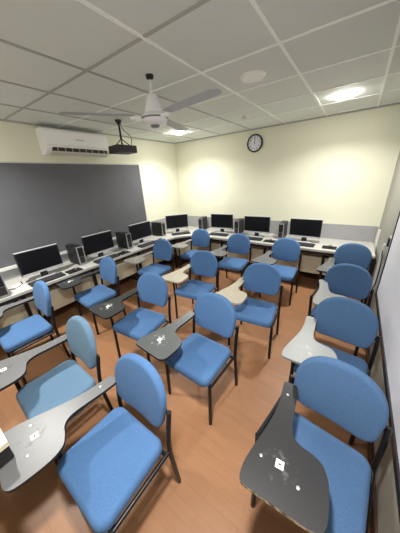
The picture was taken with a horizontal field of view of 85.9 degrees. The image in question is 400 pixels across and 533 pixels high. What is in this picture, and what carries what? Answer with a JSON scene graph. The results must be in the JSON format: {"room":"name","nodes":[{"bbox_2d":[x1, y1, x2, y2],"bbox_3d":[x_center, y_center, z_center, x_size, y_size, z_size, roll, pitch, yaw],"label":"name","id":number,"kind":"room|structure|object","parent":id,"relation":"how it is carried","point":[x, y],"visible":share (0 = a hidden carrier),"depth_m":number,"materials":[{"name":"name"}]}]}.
{"room":"computer lab","nodes":[
{"label":"computer lab","id":0,"kind":"room"},
{"bbox_2d":[0,121,180,306],"bbox_3d":[-2.228,-0.652,3.305,0.120,2.635,6.137,12,27,33],"label":"wall","id":1,"kind":"structure","parent":0,"point":[157,163],"depth_m":4.31,"materials":[{"name":"beige paint"}]},
{"bbox_2d":[0,239,117,280],"bbox_3d":[-2.296,-0.006,3.280,0.018,0.268,4.140,12,27,33],"label":"trim","id":2,"kind":"structure","parent":1,"relation":"attached to","point":[12,273],"depth_m":2.94,"materials":[{"name":"grey laminate"}]},
{"bbox_2d":[35,127,109,157],"bbox_3d":[-1.837,-1.825,3.211,0.219,0.320,0.940,12,27,33],"label":"air conditioner","id":3,"kind":"object","parent":1,"relation":"attached to","point":[56,142],"visible":0.96,"depth_m":3.07,"materials":[{"name":"white plastic"}]},
{"bbox_2d":[52,147,106,153],"bbox_3d":[-1.783,-1.729,3.228,0.082,0.060,0.820,12,27,33],"label":"vent","id":4,"kind":"object","parent":3,"relation":"attached to","point":[55,150],"depth_m":3.16,"materials":[{"name":"black"}]},
{"bbox_2d":[0,161,146,271],"bbox_3d":[-2.326,-0.720,2.950,0.078,1.301,4.124,12,27,33],"label":"blackboard","id":5,"kind":"object","parent":1,"relation":"attached to","point":[42,203],"visible":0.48,"depth_m":3.27,"materials":[{"name":"paint"}]},
{"bbox_2d":[42,260,163,316],"bbox_3d":[-2.108,0.533,3.744,0.015,0.100,5.882,12,27,33],"label":"baseboard","id":6,"kind":"structure","parent":1,"relation":"attached to","point":[163,260],"depth_m":3.68,"materials":[{"name":"brown"}]},
{"bbox_2d":[150,218,182,249],"bbox_3d":[-0.789,-0.751,5.340,0.020,0.915,1.147,12,27,33],"label":"trim","id":7,"kind":"structure","parent":1,"relation":"attached to","point":[163,219],"depth_m":5.08,"materials":[{"name":"grey laminate"}]},
{"bbox_2d":[0,102,399,143],"bbox_3d":[-0.572,-1.496,1.677,4.072,0.020,5.897,12,27,33],"label":"trim","id":8,"kind":"structure","parent":1,"relation":"attached to","point":[12,121],"depth_m":3.38,"materials":[{"name":"grey"}]},
{"bbox_2d":[0,255,369,532],"bbox_3d":[-0.427,0.975,2.693,4.312,0.100,6.137,12,27,33],"label":"floor","id":9,"kind":"structure","parent":0,"point":[210,496],"depth_m":1.77,"materials":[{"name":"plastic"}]},
{"bbox_2d":[0,428,14,466],"bbox_3d":[-1.513,1.212,1.101,1.040,0.790,0.817,12,27,33],"label":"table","id":10,"kind":"object","parent":9,"relation":"on","point":[6,453],"visible":1,"depth_m":0.98,"materials":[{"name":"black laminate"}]},
{"bbox_2d":[0,280,70,384],"bbox_3d":[-1.938,0.674,2.326,0.599,0.901,0.660,14,28,35],"label":"armchair","id":11,"kind":"object","parent":9,"relation":"on","point":[17,335],"visible":0.98,"depth_m":2.28,"materials":[{"name":"blue fabric"}]},
{"bbox_2d":[0,315,112,466],"bbox_3d":[-1.141,0.908,1.643,0.627,0.901,0.666,14,28,35],"label":"armchair","id":12,"kind":"object","parent":9,"relation":"on","point":[68,380],"visible":0.88,"depth_m":1.60,"materials":[{"name":"blue fabric"}]},
{"bbox_2d":[0,353,180,532],"bbox_3d":[-0.585,1.046,1.227,0.672,0.901,0.695,12,27,34],"label":"armchair","id":13,"kind":"object","parent":9,"relation":"on","point":[102,472],"visible":0.98,"depth_m":1.15,"materials":[{"name":"blue fabric"}]},
{"bbox_2d":[55,257,126,334],"bbox_3d":[-1.491,0.375,2.988,0.599,0.901,0.660,15,28,37],"label":"armchair","id":14,"kind":"object","parent":9,"relation":"on","point":[98,294],"visible":0.93,"depth_m":2.93,"materials":[{"name":"blue fabric"}]},
{"bbox_2d":[89,272,171,362],"bbox_3d":[-0.715,0.586,2.365,0.645,0.901,0.640,9,26,28],"label":"armchair","id":15,"kind":"object","parent":9,"relation":"on","point":[152,288],"visible":0.92,"depth_m":2.33,"materials":[{"name":"blue fabric"}]},
{"bbox_2d":[124,239,176,288],"bbox_3d":[-0.829,0.043,3.701,0.600,0.901,0.660,11,26,31],"label":"armchair","id":16,"kind":"object","parent":9,"relation":"on","point":[162,248],"visible":0.9,"depth_m":3.69,"materials":[{"name":"blue fabric"}]},
{"bbox_2d":[0,226,374,338],"bbox_3d":[-0.163,0.417,2.925,4.020,0.725,4.825,12,27,33],"label":"computer desk","id":17,"kind":"object","parent":9,"relation":"on","point":[60,298],"visible":0.36,"depth_m":3.54,"materials":[{"name":"laminate"}]},
{"bbox_2d":[0,273,9,298],"bbox_3d":[-2.333,0.192,2.452,0.316,0.285,0.100,12,27,33],"label":"computer tower","id":18,"kind":"object","parent":17,"relation":"on","point":[4,292],"visible":1,"depth_m":2.39,"materials":[{"name":"black plastic"}]},
{"bbox_2d":[0,287,7,296],"bbox_3d":[-2.200,0.279,2.392,0.003,0.095,0.072,12,27,33],"label":"vent","id":19,"kind":"object","parent":18,"relation":"attached to","point":[3,290],"depth_m":2.40,"materials":[{"name":"black plastic"}]},
{"bbox_2d":[11,283,26,289],"bbox_3d":[-2.253,0.249,2.672,0.210,0.002,0.100,12,27,33],"label":"paper sheet","id":20,"kind":"object","parent":17,"relation":"on","point":[19,284],"visible":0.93,"depth_m":2.67,"materials":[{"name":"white paper"}]},
{"bbox_2d":[13,243,62,279],"bbox_3d":[-2.117,-0.050,2.858,0.170,0.400,0.490,12,27,33],"label":"monitor","id":21,"kind":"object","parent":17,"relation":"on","point":[42,259],"visible":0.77,"depth_m":2.82,"materials":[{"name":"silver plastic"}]},
{"bbox_2d":[28,272,65,286],"bbox_3d":[-1.993,0.163,2.809,0.136,0.030,0.400,12,27,33],"label":"keyboard","id":22,"kind":"object","parent":17,"relation":"on","point":[59,274],"visible":0.85,"depth_m":2.81,"materials":[{"name":"black plastic"}]},
{"bbox_2d":[65,267,82,273],"bbox_3d":[-1.801,0.058,3.070,0.170,0.004,0.200,12,27,33],"label":"mouse pad","id":23,"kind":"object","parent":17,"relation":"on","point":[78,268],"visible":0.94,"depth_m":3.04,"materials":[{"name":"black rubber"}]},
{"bbox_2d":[65,244,86,264],"bbox_3d":[-1.908,-0.187,3.312,0.316,0.285,0.100,12,27,33],"label":"computer tower","id":24,"kind":"object","parent":17,"relation":"on","point":[76,254],"visible":1,"depth_m":3.25,"materials":[{"name":"black"}]},
{"bbox_2d":[80,256,85,263],"bbox_3d":[-1.776,-0.100,3.252,0.003,0.095,0.072,12,27,33],"label":"vent","id":25,"kind":"object","parent":24,"relation":"attached to","point":[82,258],"depth_m":3.25,"materials":[{"name":"black plastic"}]},
{"bbox_2d":[81,230,113,259],"bbox_3d":[-1.641,-0.342,3.499,0.170,0.400,0.490,12,27,33],"label":"monitor","id":26,"kind":"object","parent":17,"relation":"on","point":[97,243],"visible":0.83,"depth_m":3.46,"materials":[{"name":"black plastic"}]},
{"bbox_2d":[93,253,119,263],"bbox_3d":[-1.494,-0.133,3.458,0.136,0.030,0.400,12,27,33],"label":"keyboard","id":27,"kind":"object","parent":17,"relation":"on","point":[114,255],"visible":0.66,"depth_m":3.49,"materials":[{"name":"black plastic"}]},
{"bbox_2d":[115,231,132,248],"bbox_3d":[-1.398,-0.483,3.958,0.316,0.285,0.100,12,27,33],"label":"computer tower","id":28,"kind":"object","parent":17,"relation":"on","point":[124,240],"visible":1,"depth_m":3.90,"materials":[{"name":"black plastic"}]},
{"bbox_2d":[128,221,151,244],"bbox_3d":[-1.145,-0.643,4.161,0.170,0.400,0.490,12,27,33],"label":"monitor","id":29,"kind":"object","parent":17,"relation":"on","point":[140,231],"visible":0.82,"depth_m":4.12,"materials":[{"name":"black plastic"}]},
{"bbox_2d":[138,240,155,247],"bbox_3d":[-0.997,-0.435,4.119,0.136,0.030,0.400,12,27,33],"label":"keyboard","id":30,"kind":"object","parent":17,"relation":"on","point":[152,241],"visible":0.97,"depth_m":4.05,"materials":[{"name":"black plastic"}]},
{"bbox_2d":[151,221,165,235],"bbox_3d":[-0.911,-0.833,4.738,0.316,0.285,0.100,12,27,33],"label":"computer tower","id":31,"kind":"object","parent":17,"relation":"on","point":[158,228],"visible":1,"depth_m":4.68,"materials":[{"name":"black"}]},
{"bbox_2d":[165,214,187,232],"bbox_3d":[-0.518,-0.973,4.871,0.490,0.400,0.170,-9,23,-13],"label":"monitor","id":32,"kind":"object","parent":17,"relation":"on","point":[178,221],"visible":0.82,"depth_m":4.83,"materials":[{"name":"black plastic"}]},
{"bbox_2d":[172,231,190,235],"bbox_3d":[-0.421,-0.737,4.772,0.400,0.030,0.136,-9,23,-13],"label":"keyboard","id":33,"kind":"object","parent":17,"relation":"on","point":[186,232],"visible":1,"depth_m":4.74,"materials":[{"name":"black plastic"}]},
{"bbox_2d":[0,226,374,302],"bbox_3d":[-0.181,0.097,2.793,4.020,0.032,4.825,12,27,33],"label":"countertop","id":34,"kind":"structure","parent":17,"relation":"on","point":[66,266],"depth_m":3.56,"materials":[{"name":"laminate"}]},
{"bbox_2d":[198,216,206,228],"bbox_3d":[0.067,-1.006,5.019,0.100,0.285,0.316,6,24,22],"label":"computer tower","id":35,"kind":"object","parent":17,"relation":"on","point":[202,221],"visible":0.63,"depth_m":4.92,"materials":[{"name":"black"}]},
{"bbox_2d":[209,232,228,236],"bbox_3d":[0.390,-0.677,4.510,0.400,0.030,0.136,10,26,30],"label":"keyboard","id":36,"kind":"object","parent":17,"relation":"on","point":[211,233],"visible":0.99,"depth_m":4.48,"materials":[{"name":"black plastic"}]},
{"bbox_2d":[211,214,232,232],"bbox_3d":[0.471,-0.930,4.626,0.490,0.400,0.170,9,25,27],"label":"monitor","id":37,"kind":"object","parent":17,"relation":"on","point":[218,221],"visible":0.88,"depth_m":4.59,"materials":[{"name":"black plastic"}]},
{"bbox_2d":[234,218,243,233],"bbox_3d":[0.824,-0.846,4.523,0.100,0.285,0.316,10,26,29],"label":"computer tower","id":38,"kind":"object","parent":17,"relation":"on","point":[239,223],"visible":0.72,"depth_m":4.43,"materials":[{"name":"black"}]},
{"bbox_2d":[247,236,262,240],"bbox_3d":[0.977,-0.535,4.080,0.400,0.030,0.136,11,26,31],"label":"keyboard","id":39,"kind":"object","parent":17,"relation":"on","point":[250,238],"visible":0.69,"depth_m":4.02,"materials":[{"name":"black plastic"}]},
{"bbox_2d":[244,215,270,237],"bbox_3d":[1.097,-0.771,4.149,0.490,0.400,0.170,11,26,31],"label":"monitor","id":40,"kind":"object","parent":17,"relation":"on","point":[255,224],"visible":0.88,"depth_m":4.11,"materials":[{"name":"black plastic"}]},
{"bbox_2d":[277,221,287,238],"bbox_3d":[1.556,-0.692,4.043,0.100,0.285,0.316,11,26,31],"label":"computer tower","id":41,"kind":"object","parent":17,"relation":"on","point":[282,226],"visible":0.85,"depth_m":3.94,"materials":[{"name":"black plastic"}]},
{"bbox_2d":[289,218,322,242],"bbox_3d":[1.794,-0.615,3.670,0.490,0.400,0.170,12,27,34],"label":"monitor","id":42,"kind":"object","parent":17,"relation":"on","point":[305,228],"visible":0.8,"depth_m":3.64,"materials":[{"name":"black plastic"}]},
{"bbox_2d":[298,242,314,247],"bbox_3d":[1.691,-0.376,3.590,0.400,0.030,0.136,13,27,34],"label":"keyboard","id":43,"kind":"object","parent":17,"relation":"on","point":[312,245],"visible":0.59,"depth_m":3.52,"materials":[{"name":"black plastic"}]},
{"bbox_2d":[322,245,336,249],"bbox_3d":[2.041,-0.299,3.389,0.200,0.004,0.170,12,27,33],"label":"mouse pad","id":44,"kind":"object","parent":17,"relation":"on","point":[323,246],"visible":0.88,"depth_m":3.37,"materials":[{"name":"black rubber"}]},
{"bbox_2d":[136,292,238,424],"bbox_3d":[-0.067,0.756,1.859,0.599,0.901,0.685,14,28,35],"label":"armchair","id":45,"kind":"object","parent":9,"relation":"on","point":[199,358],"visible":1,"depth_m":1.81,"materials":[{"name":"blue fabric"}]},
{"bbox_2d":[162,250,219,318],"bbox_3d":[-0.106,0.291,2.993,0.599,0.901,0.635,10,26,29],"label":"armchair","id":46,"kind":"object","parent":9,"relation":"on","point":[204,263],"visible":0.94,"depth_m":2.98,"materials":[{"name":"blue fabric"}]},
{"bbox_2d":[172,229,210,280],"bbox_3d":[-0.164,-0.246,4.309,0.599,0.901,0.660,11,27,32],"label":"armchair","id":47,"kind":"object","parent":9,"relation":"on","point":[200,237],"visible":0.7,"depth_m":4.31,"materials":[{"name":"blue fabric"}]},
{"bbox_2d":[210,233,251,289],"bbox_3d":[0.524,-0.073,3.789,0.599,0.901,0.660,10,26,30],"label":"armchair","id":48,"kind":"object","parent":9,"relation":"on","point":[239,243],"visible":0.91,"depth_m":3.78,"materials":[{"name":"blue fabric"}]},
{"bbox_2d":[217,263,282,358],"bbox_3d":[0.556,0.470,2.465,0.636,0.901,0.618,9,26,28],"label":"armchair","id":49,"kind":"object","parent":9,"relation":"on","point":[264,278],"visible":0.91,"depth_m":2.43,"materials":[{"name":"blue fabric"}]},
{"bbox_2d":[251,238,301,305],"bbox_3d":[1.194,0.062,3.364,0.599,0.901,0.660,12,27,33],"label":"armchair","id":50,"kind":"object","parent":9,"relation":"on","point":[287,249],"visible":0.77,"depth_m":3.35,"materials":[{"name":"blue fabric"}]},
{"bbox_2d":[239,356,392,532],"bbox_3d":[0.566,1.035,1.089,0.502,0.901,0.706,17,30,40],"label":"armchair","id":51,"kind":"object","parent":9,"relation":"on","point":[317,481],"visible":1,"depth_m":1.05,"materials":[{"name":"blue fabric"}]},
{"bbox_2d":[282,297,380,445],"bbox_3d":[0.994,0.772,1.667,0.528,0.901,0.676,15,29,38],"label":"armchair","id":52,"kind":"object","parent":9,"relation":"on","point":[351,321],"visible":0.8,"depth_m":1.67,"materials":[{"name":"blue fabric"}]},
{"bbox_2d":[308,263,373,356],"bbox_3d":[1.455,0.490,2.288,0.512,0.901,0.657,15,29,38],"label":"armchair","id":53,"kind":"object","parent":9,"relation":"on","point":[348,280],"visible":0.56,"depth_m":2.31,"materials":[{"name":"blue fabric"}]},
{"bbox_2d":[316,243,372,304],"bbox_3d":[1.947,0.193,2.939,0.599,0.901,0.660,12,27,34],"label":"armchair","id":54,"kind":"object","parent":9,"relation":"on","point":[360,255],"visible":0.38,"depth_m":2.95,"materials":[{"name":"blue fabric"}]},
{"bbox_2d":[0,0,399,142],"bbox_3d":[-0.575,-1.539,1.659,4.312,0.086,6.137,12,27,33],"label":"ceiling","id":55,"kind":"structure","parent":0,"point":[56,56],"depth_m":1.54,"materials":[{"name":"tile"}]},
{"bbox_2d":[108,119,136,154],"bbox_3d":[-1.105,-1.796,2.982,0.277,0.400,0.300,15,29,38],"label":"projector","id":56,"kind":"object","parent":55,"relation":"hanging from","point":[128,149],"visible":1,"depth_m":2.95,"materials":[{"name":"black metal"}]},
{"bbox_2d":[59,73,221,130],"bbox_3d":[-0.258,-1.359,1.751,1.134,0.362,1.279,12,27,33],"label":"ceiling fan","id":57,"kind":"object","parent":55,"relation":"hanging from","point":[153,116],"visible":1,"depth_m":1.74,"materials":[{"name":"white plastic"}]},
{"bbox_2d":[172,131,184,134],"bbox_3d":[-0.381,-2.395,3.854,0.240,0.034,0.240,12,27,33],"label":"recessed light","id":58,"kind":"object","parent":55,"relation":"in","point":[173,132],"visible":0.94,"depth_m":3.81,"materials":[{"name":"white plastic"}]},
{"bbox_2d":[240,69,265,82],"bbox_3d":[0.452,-1.621,1.837,0.216,0.022,0.216,12,27,33],"label":"ceiling speaker","id":59,"kind":"object","parent":55,"relation":"attached to","point":[252,76],"visible":1,"depth_m":1.80,"materials":[{"name":"white plastic"}]},
{"bbox_2d":[333,91,356,99],"bbox_3d":[1.641,-1.932,2.439,0.240,0.034,0.240,12,27,33],"label":"recessed light","id":60,"kind":"object","parent":55,"relation":"in","point":[347,94],"visible":1,"depth_m":2.39,"materials":[{"name":"white plastic"}]},
{"bbox_2d":[175,104,399,242],"bbox_3d":[1.196,-1.318,4.434,4.072,2.635,0.120,12,27,33],"label":"wall","id":61,"kind":"structure","parent":0,"point":[338,169],"depth_m":3.77,"materials":[{"name":"beige paint"}]},
{"bbox_2d":[247,134,262,151],"bbox_3d":[1.021,-2.302,4.009,0.304,0.304,0.042,12,27,33],"label":"wall clock","id":62,"kind":"object","parent":61,"relation":"attached to","point":[255,141],"visible":1,"depth_m":4.00,"materials":[{"name":"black plastic"}]},
{"bbox_2d":[183,239,333,257],"bbox_3d":[1.197,-0.434,4.719,4.012,0.545,0.015,12,27,33],"label":"trim","id":63,"kind":"structure","parent":61,"relation":"attached to","point":[224,243],"depth_m":4.55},
{"bbox_2d":[187,215,377,243],"bbox_3d":[1.199,-0.579,4.675,4.032,0.885,0.020,12,27,33],"label":"trim","id":64,"kind":"structure","parent":61,"relation":"attached to","point":[332,231],"depth_m":3.73,"materials":[{"name":"grey laminate"}]},
{"bbox_2d":[367,151,399,532],"bbox_3d":[1.225,0.076,1.042,0.120,2.635,6.137,12,27,33],"label":"wall","id":65,"kind":"structure","parent":0,"point":[387,506],"depth_m":1.61,"materials":[{"name":"beige paint"}]},
{"bbox_2d":[365,302,377,532],"bbox_3d":[1.239,1.234,1.560,0.015,0.100,5.897,12,27,33],"label":"baseboard","id":66,"kind":"structure","parent":65,"relation":"attached to","point":[373,523],"depth_m":1.24,"materials":[{"name":"brown"}]},
{"bbox_2d":[370,229,380,263],"bbox_3d":[2.727,-0.145,3.403,0.030,0.885,0.050,12,27,33],"label":"trim","id":67,"kind":"structure","parent":65,"relation":"attached to","point":[379,230],"depth_m":3.27,"materials":[{"name":"white"}]},
{"bbox_2d":[366,244,385,304],"bbox_3d":[2.239,0.147,2.744,0.022,0.900,0.030,12,27,33],"label":"cable trunking","id":68,"kind":"object","parent":65,"relation":"attached to","point":[384,245],"visible":0.5,"depth_m":2.69,"materials":[{"name":"white plastic"}]},
{"bbox_2d":[372,250,382,289],"bbox_3d":[2.125,0.170,2.607,0.024,0.740,0.310,14,28,36],"label":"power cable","id":69,"kind":"object","parent":65,"relation":"attached to","point":[382,250],"visible":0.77,"depth_m":2.46,"materials":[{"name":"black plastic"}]},
{"bbox_2d":[375,211,399,522],"bbox_3d":[0.982,0.327,0.889,0.028,1.247,3.420,12,27,33],"label":"whiteboard","id":70,"kind":"object","parent":65,"relation":"attached to","point":[387,294],"visible":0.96,"depth_m":1.54,"materials":[{"name":"white plastic"}]},
{"bbox_2d":[386,236,391,248],"bbox_3d":[2.040,-0.261,2.316,0.030,0.120,0.090,12,27,33],"label":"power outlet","id":71,"kind":"object","parent":65,"relation":"attached to","point":[389,239],"visible":0.82,"depth_m":2.30,"materials":[{"name":"plastic"}]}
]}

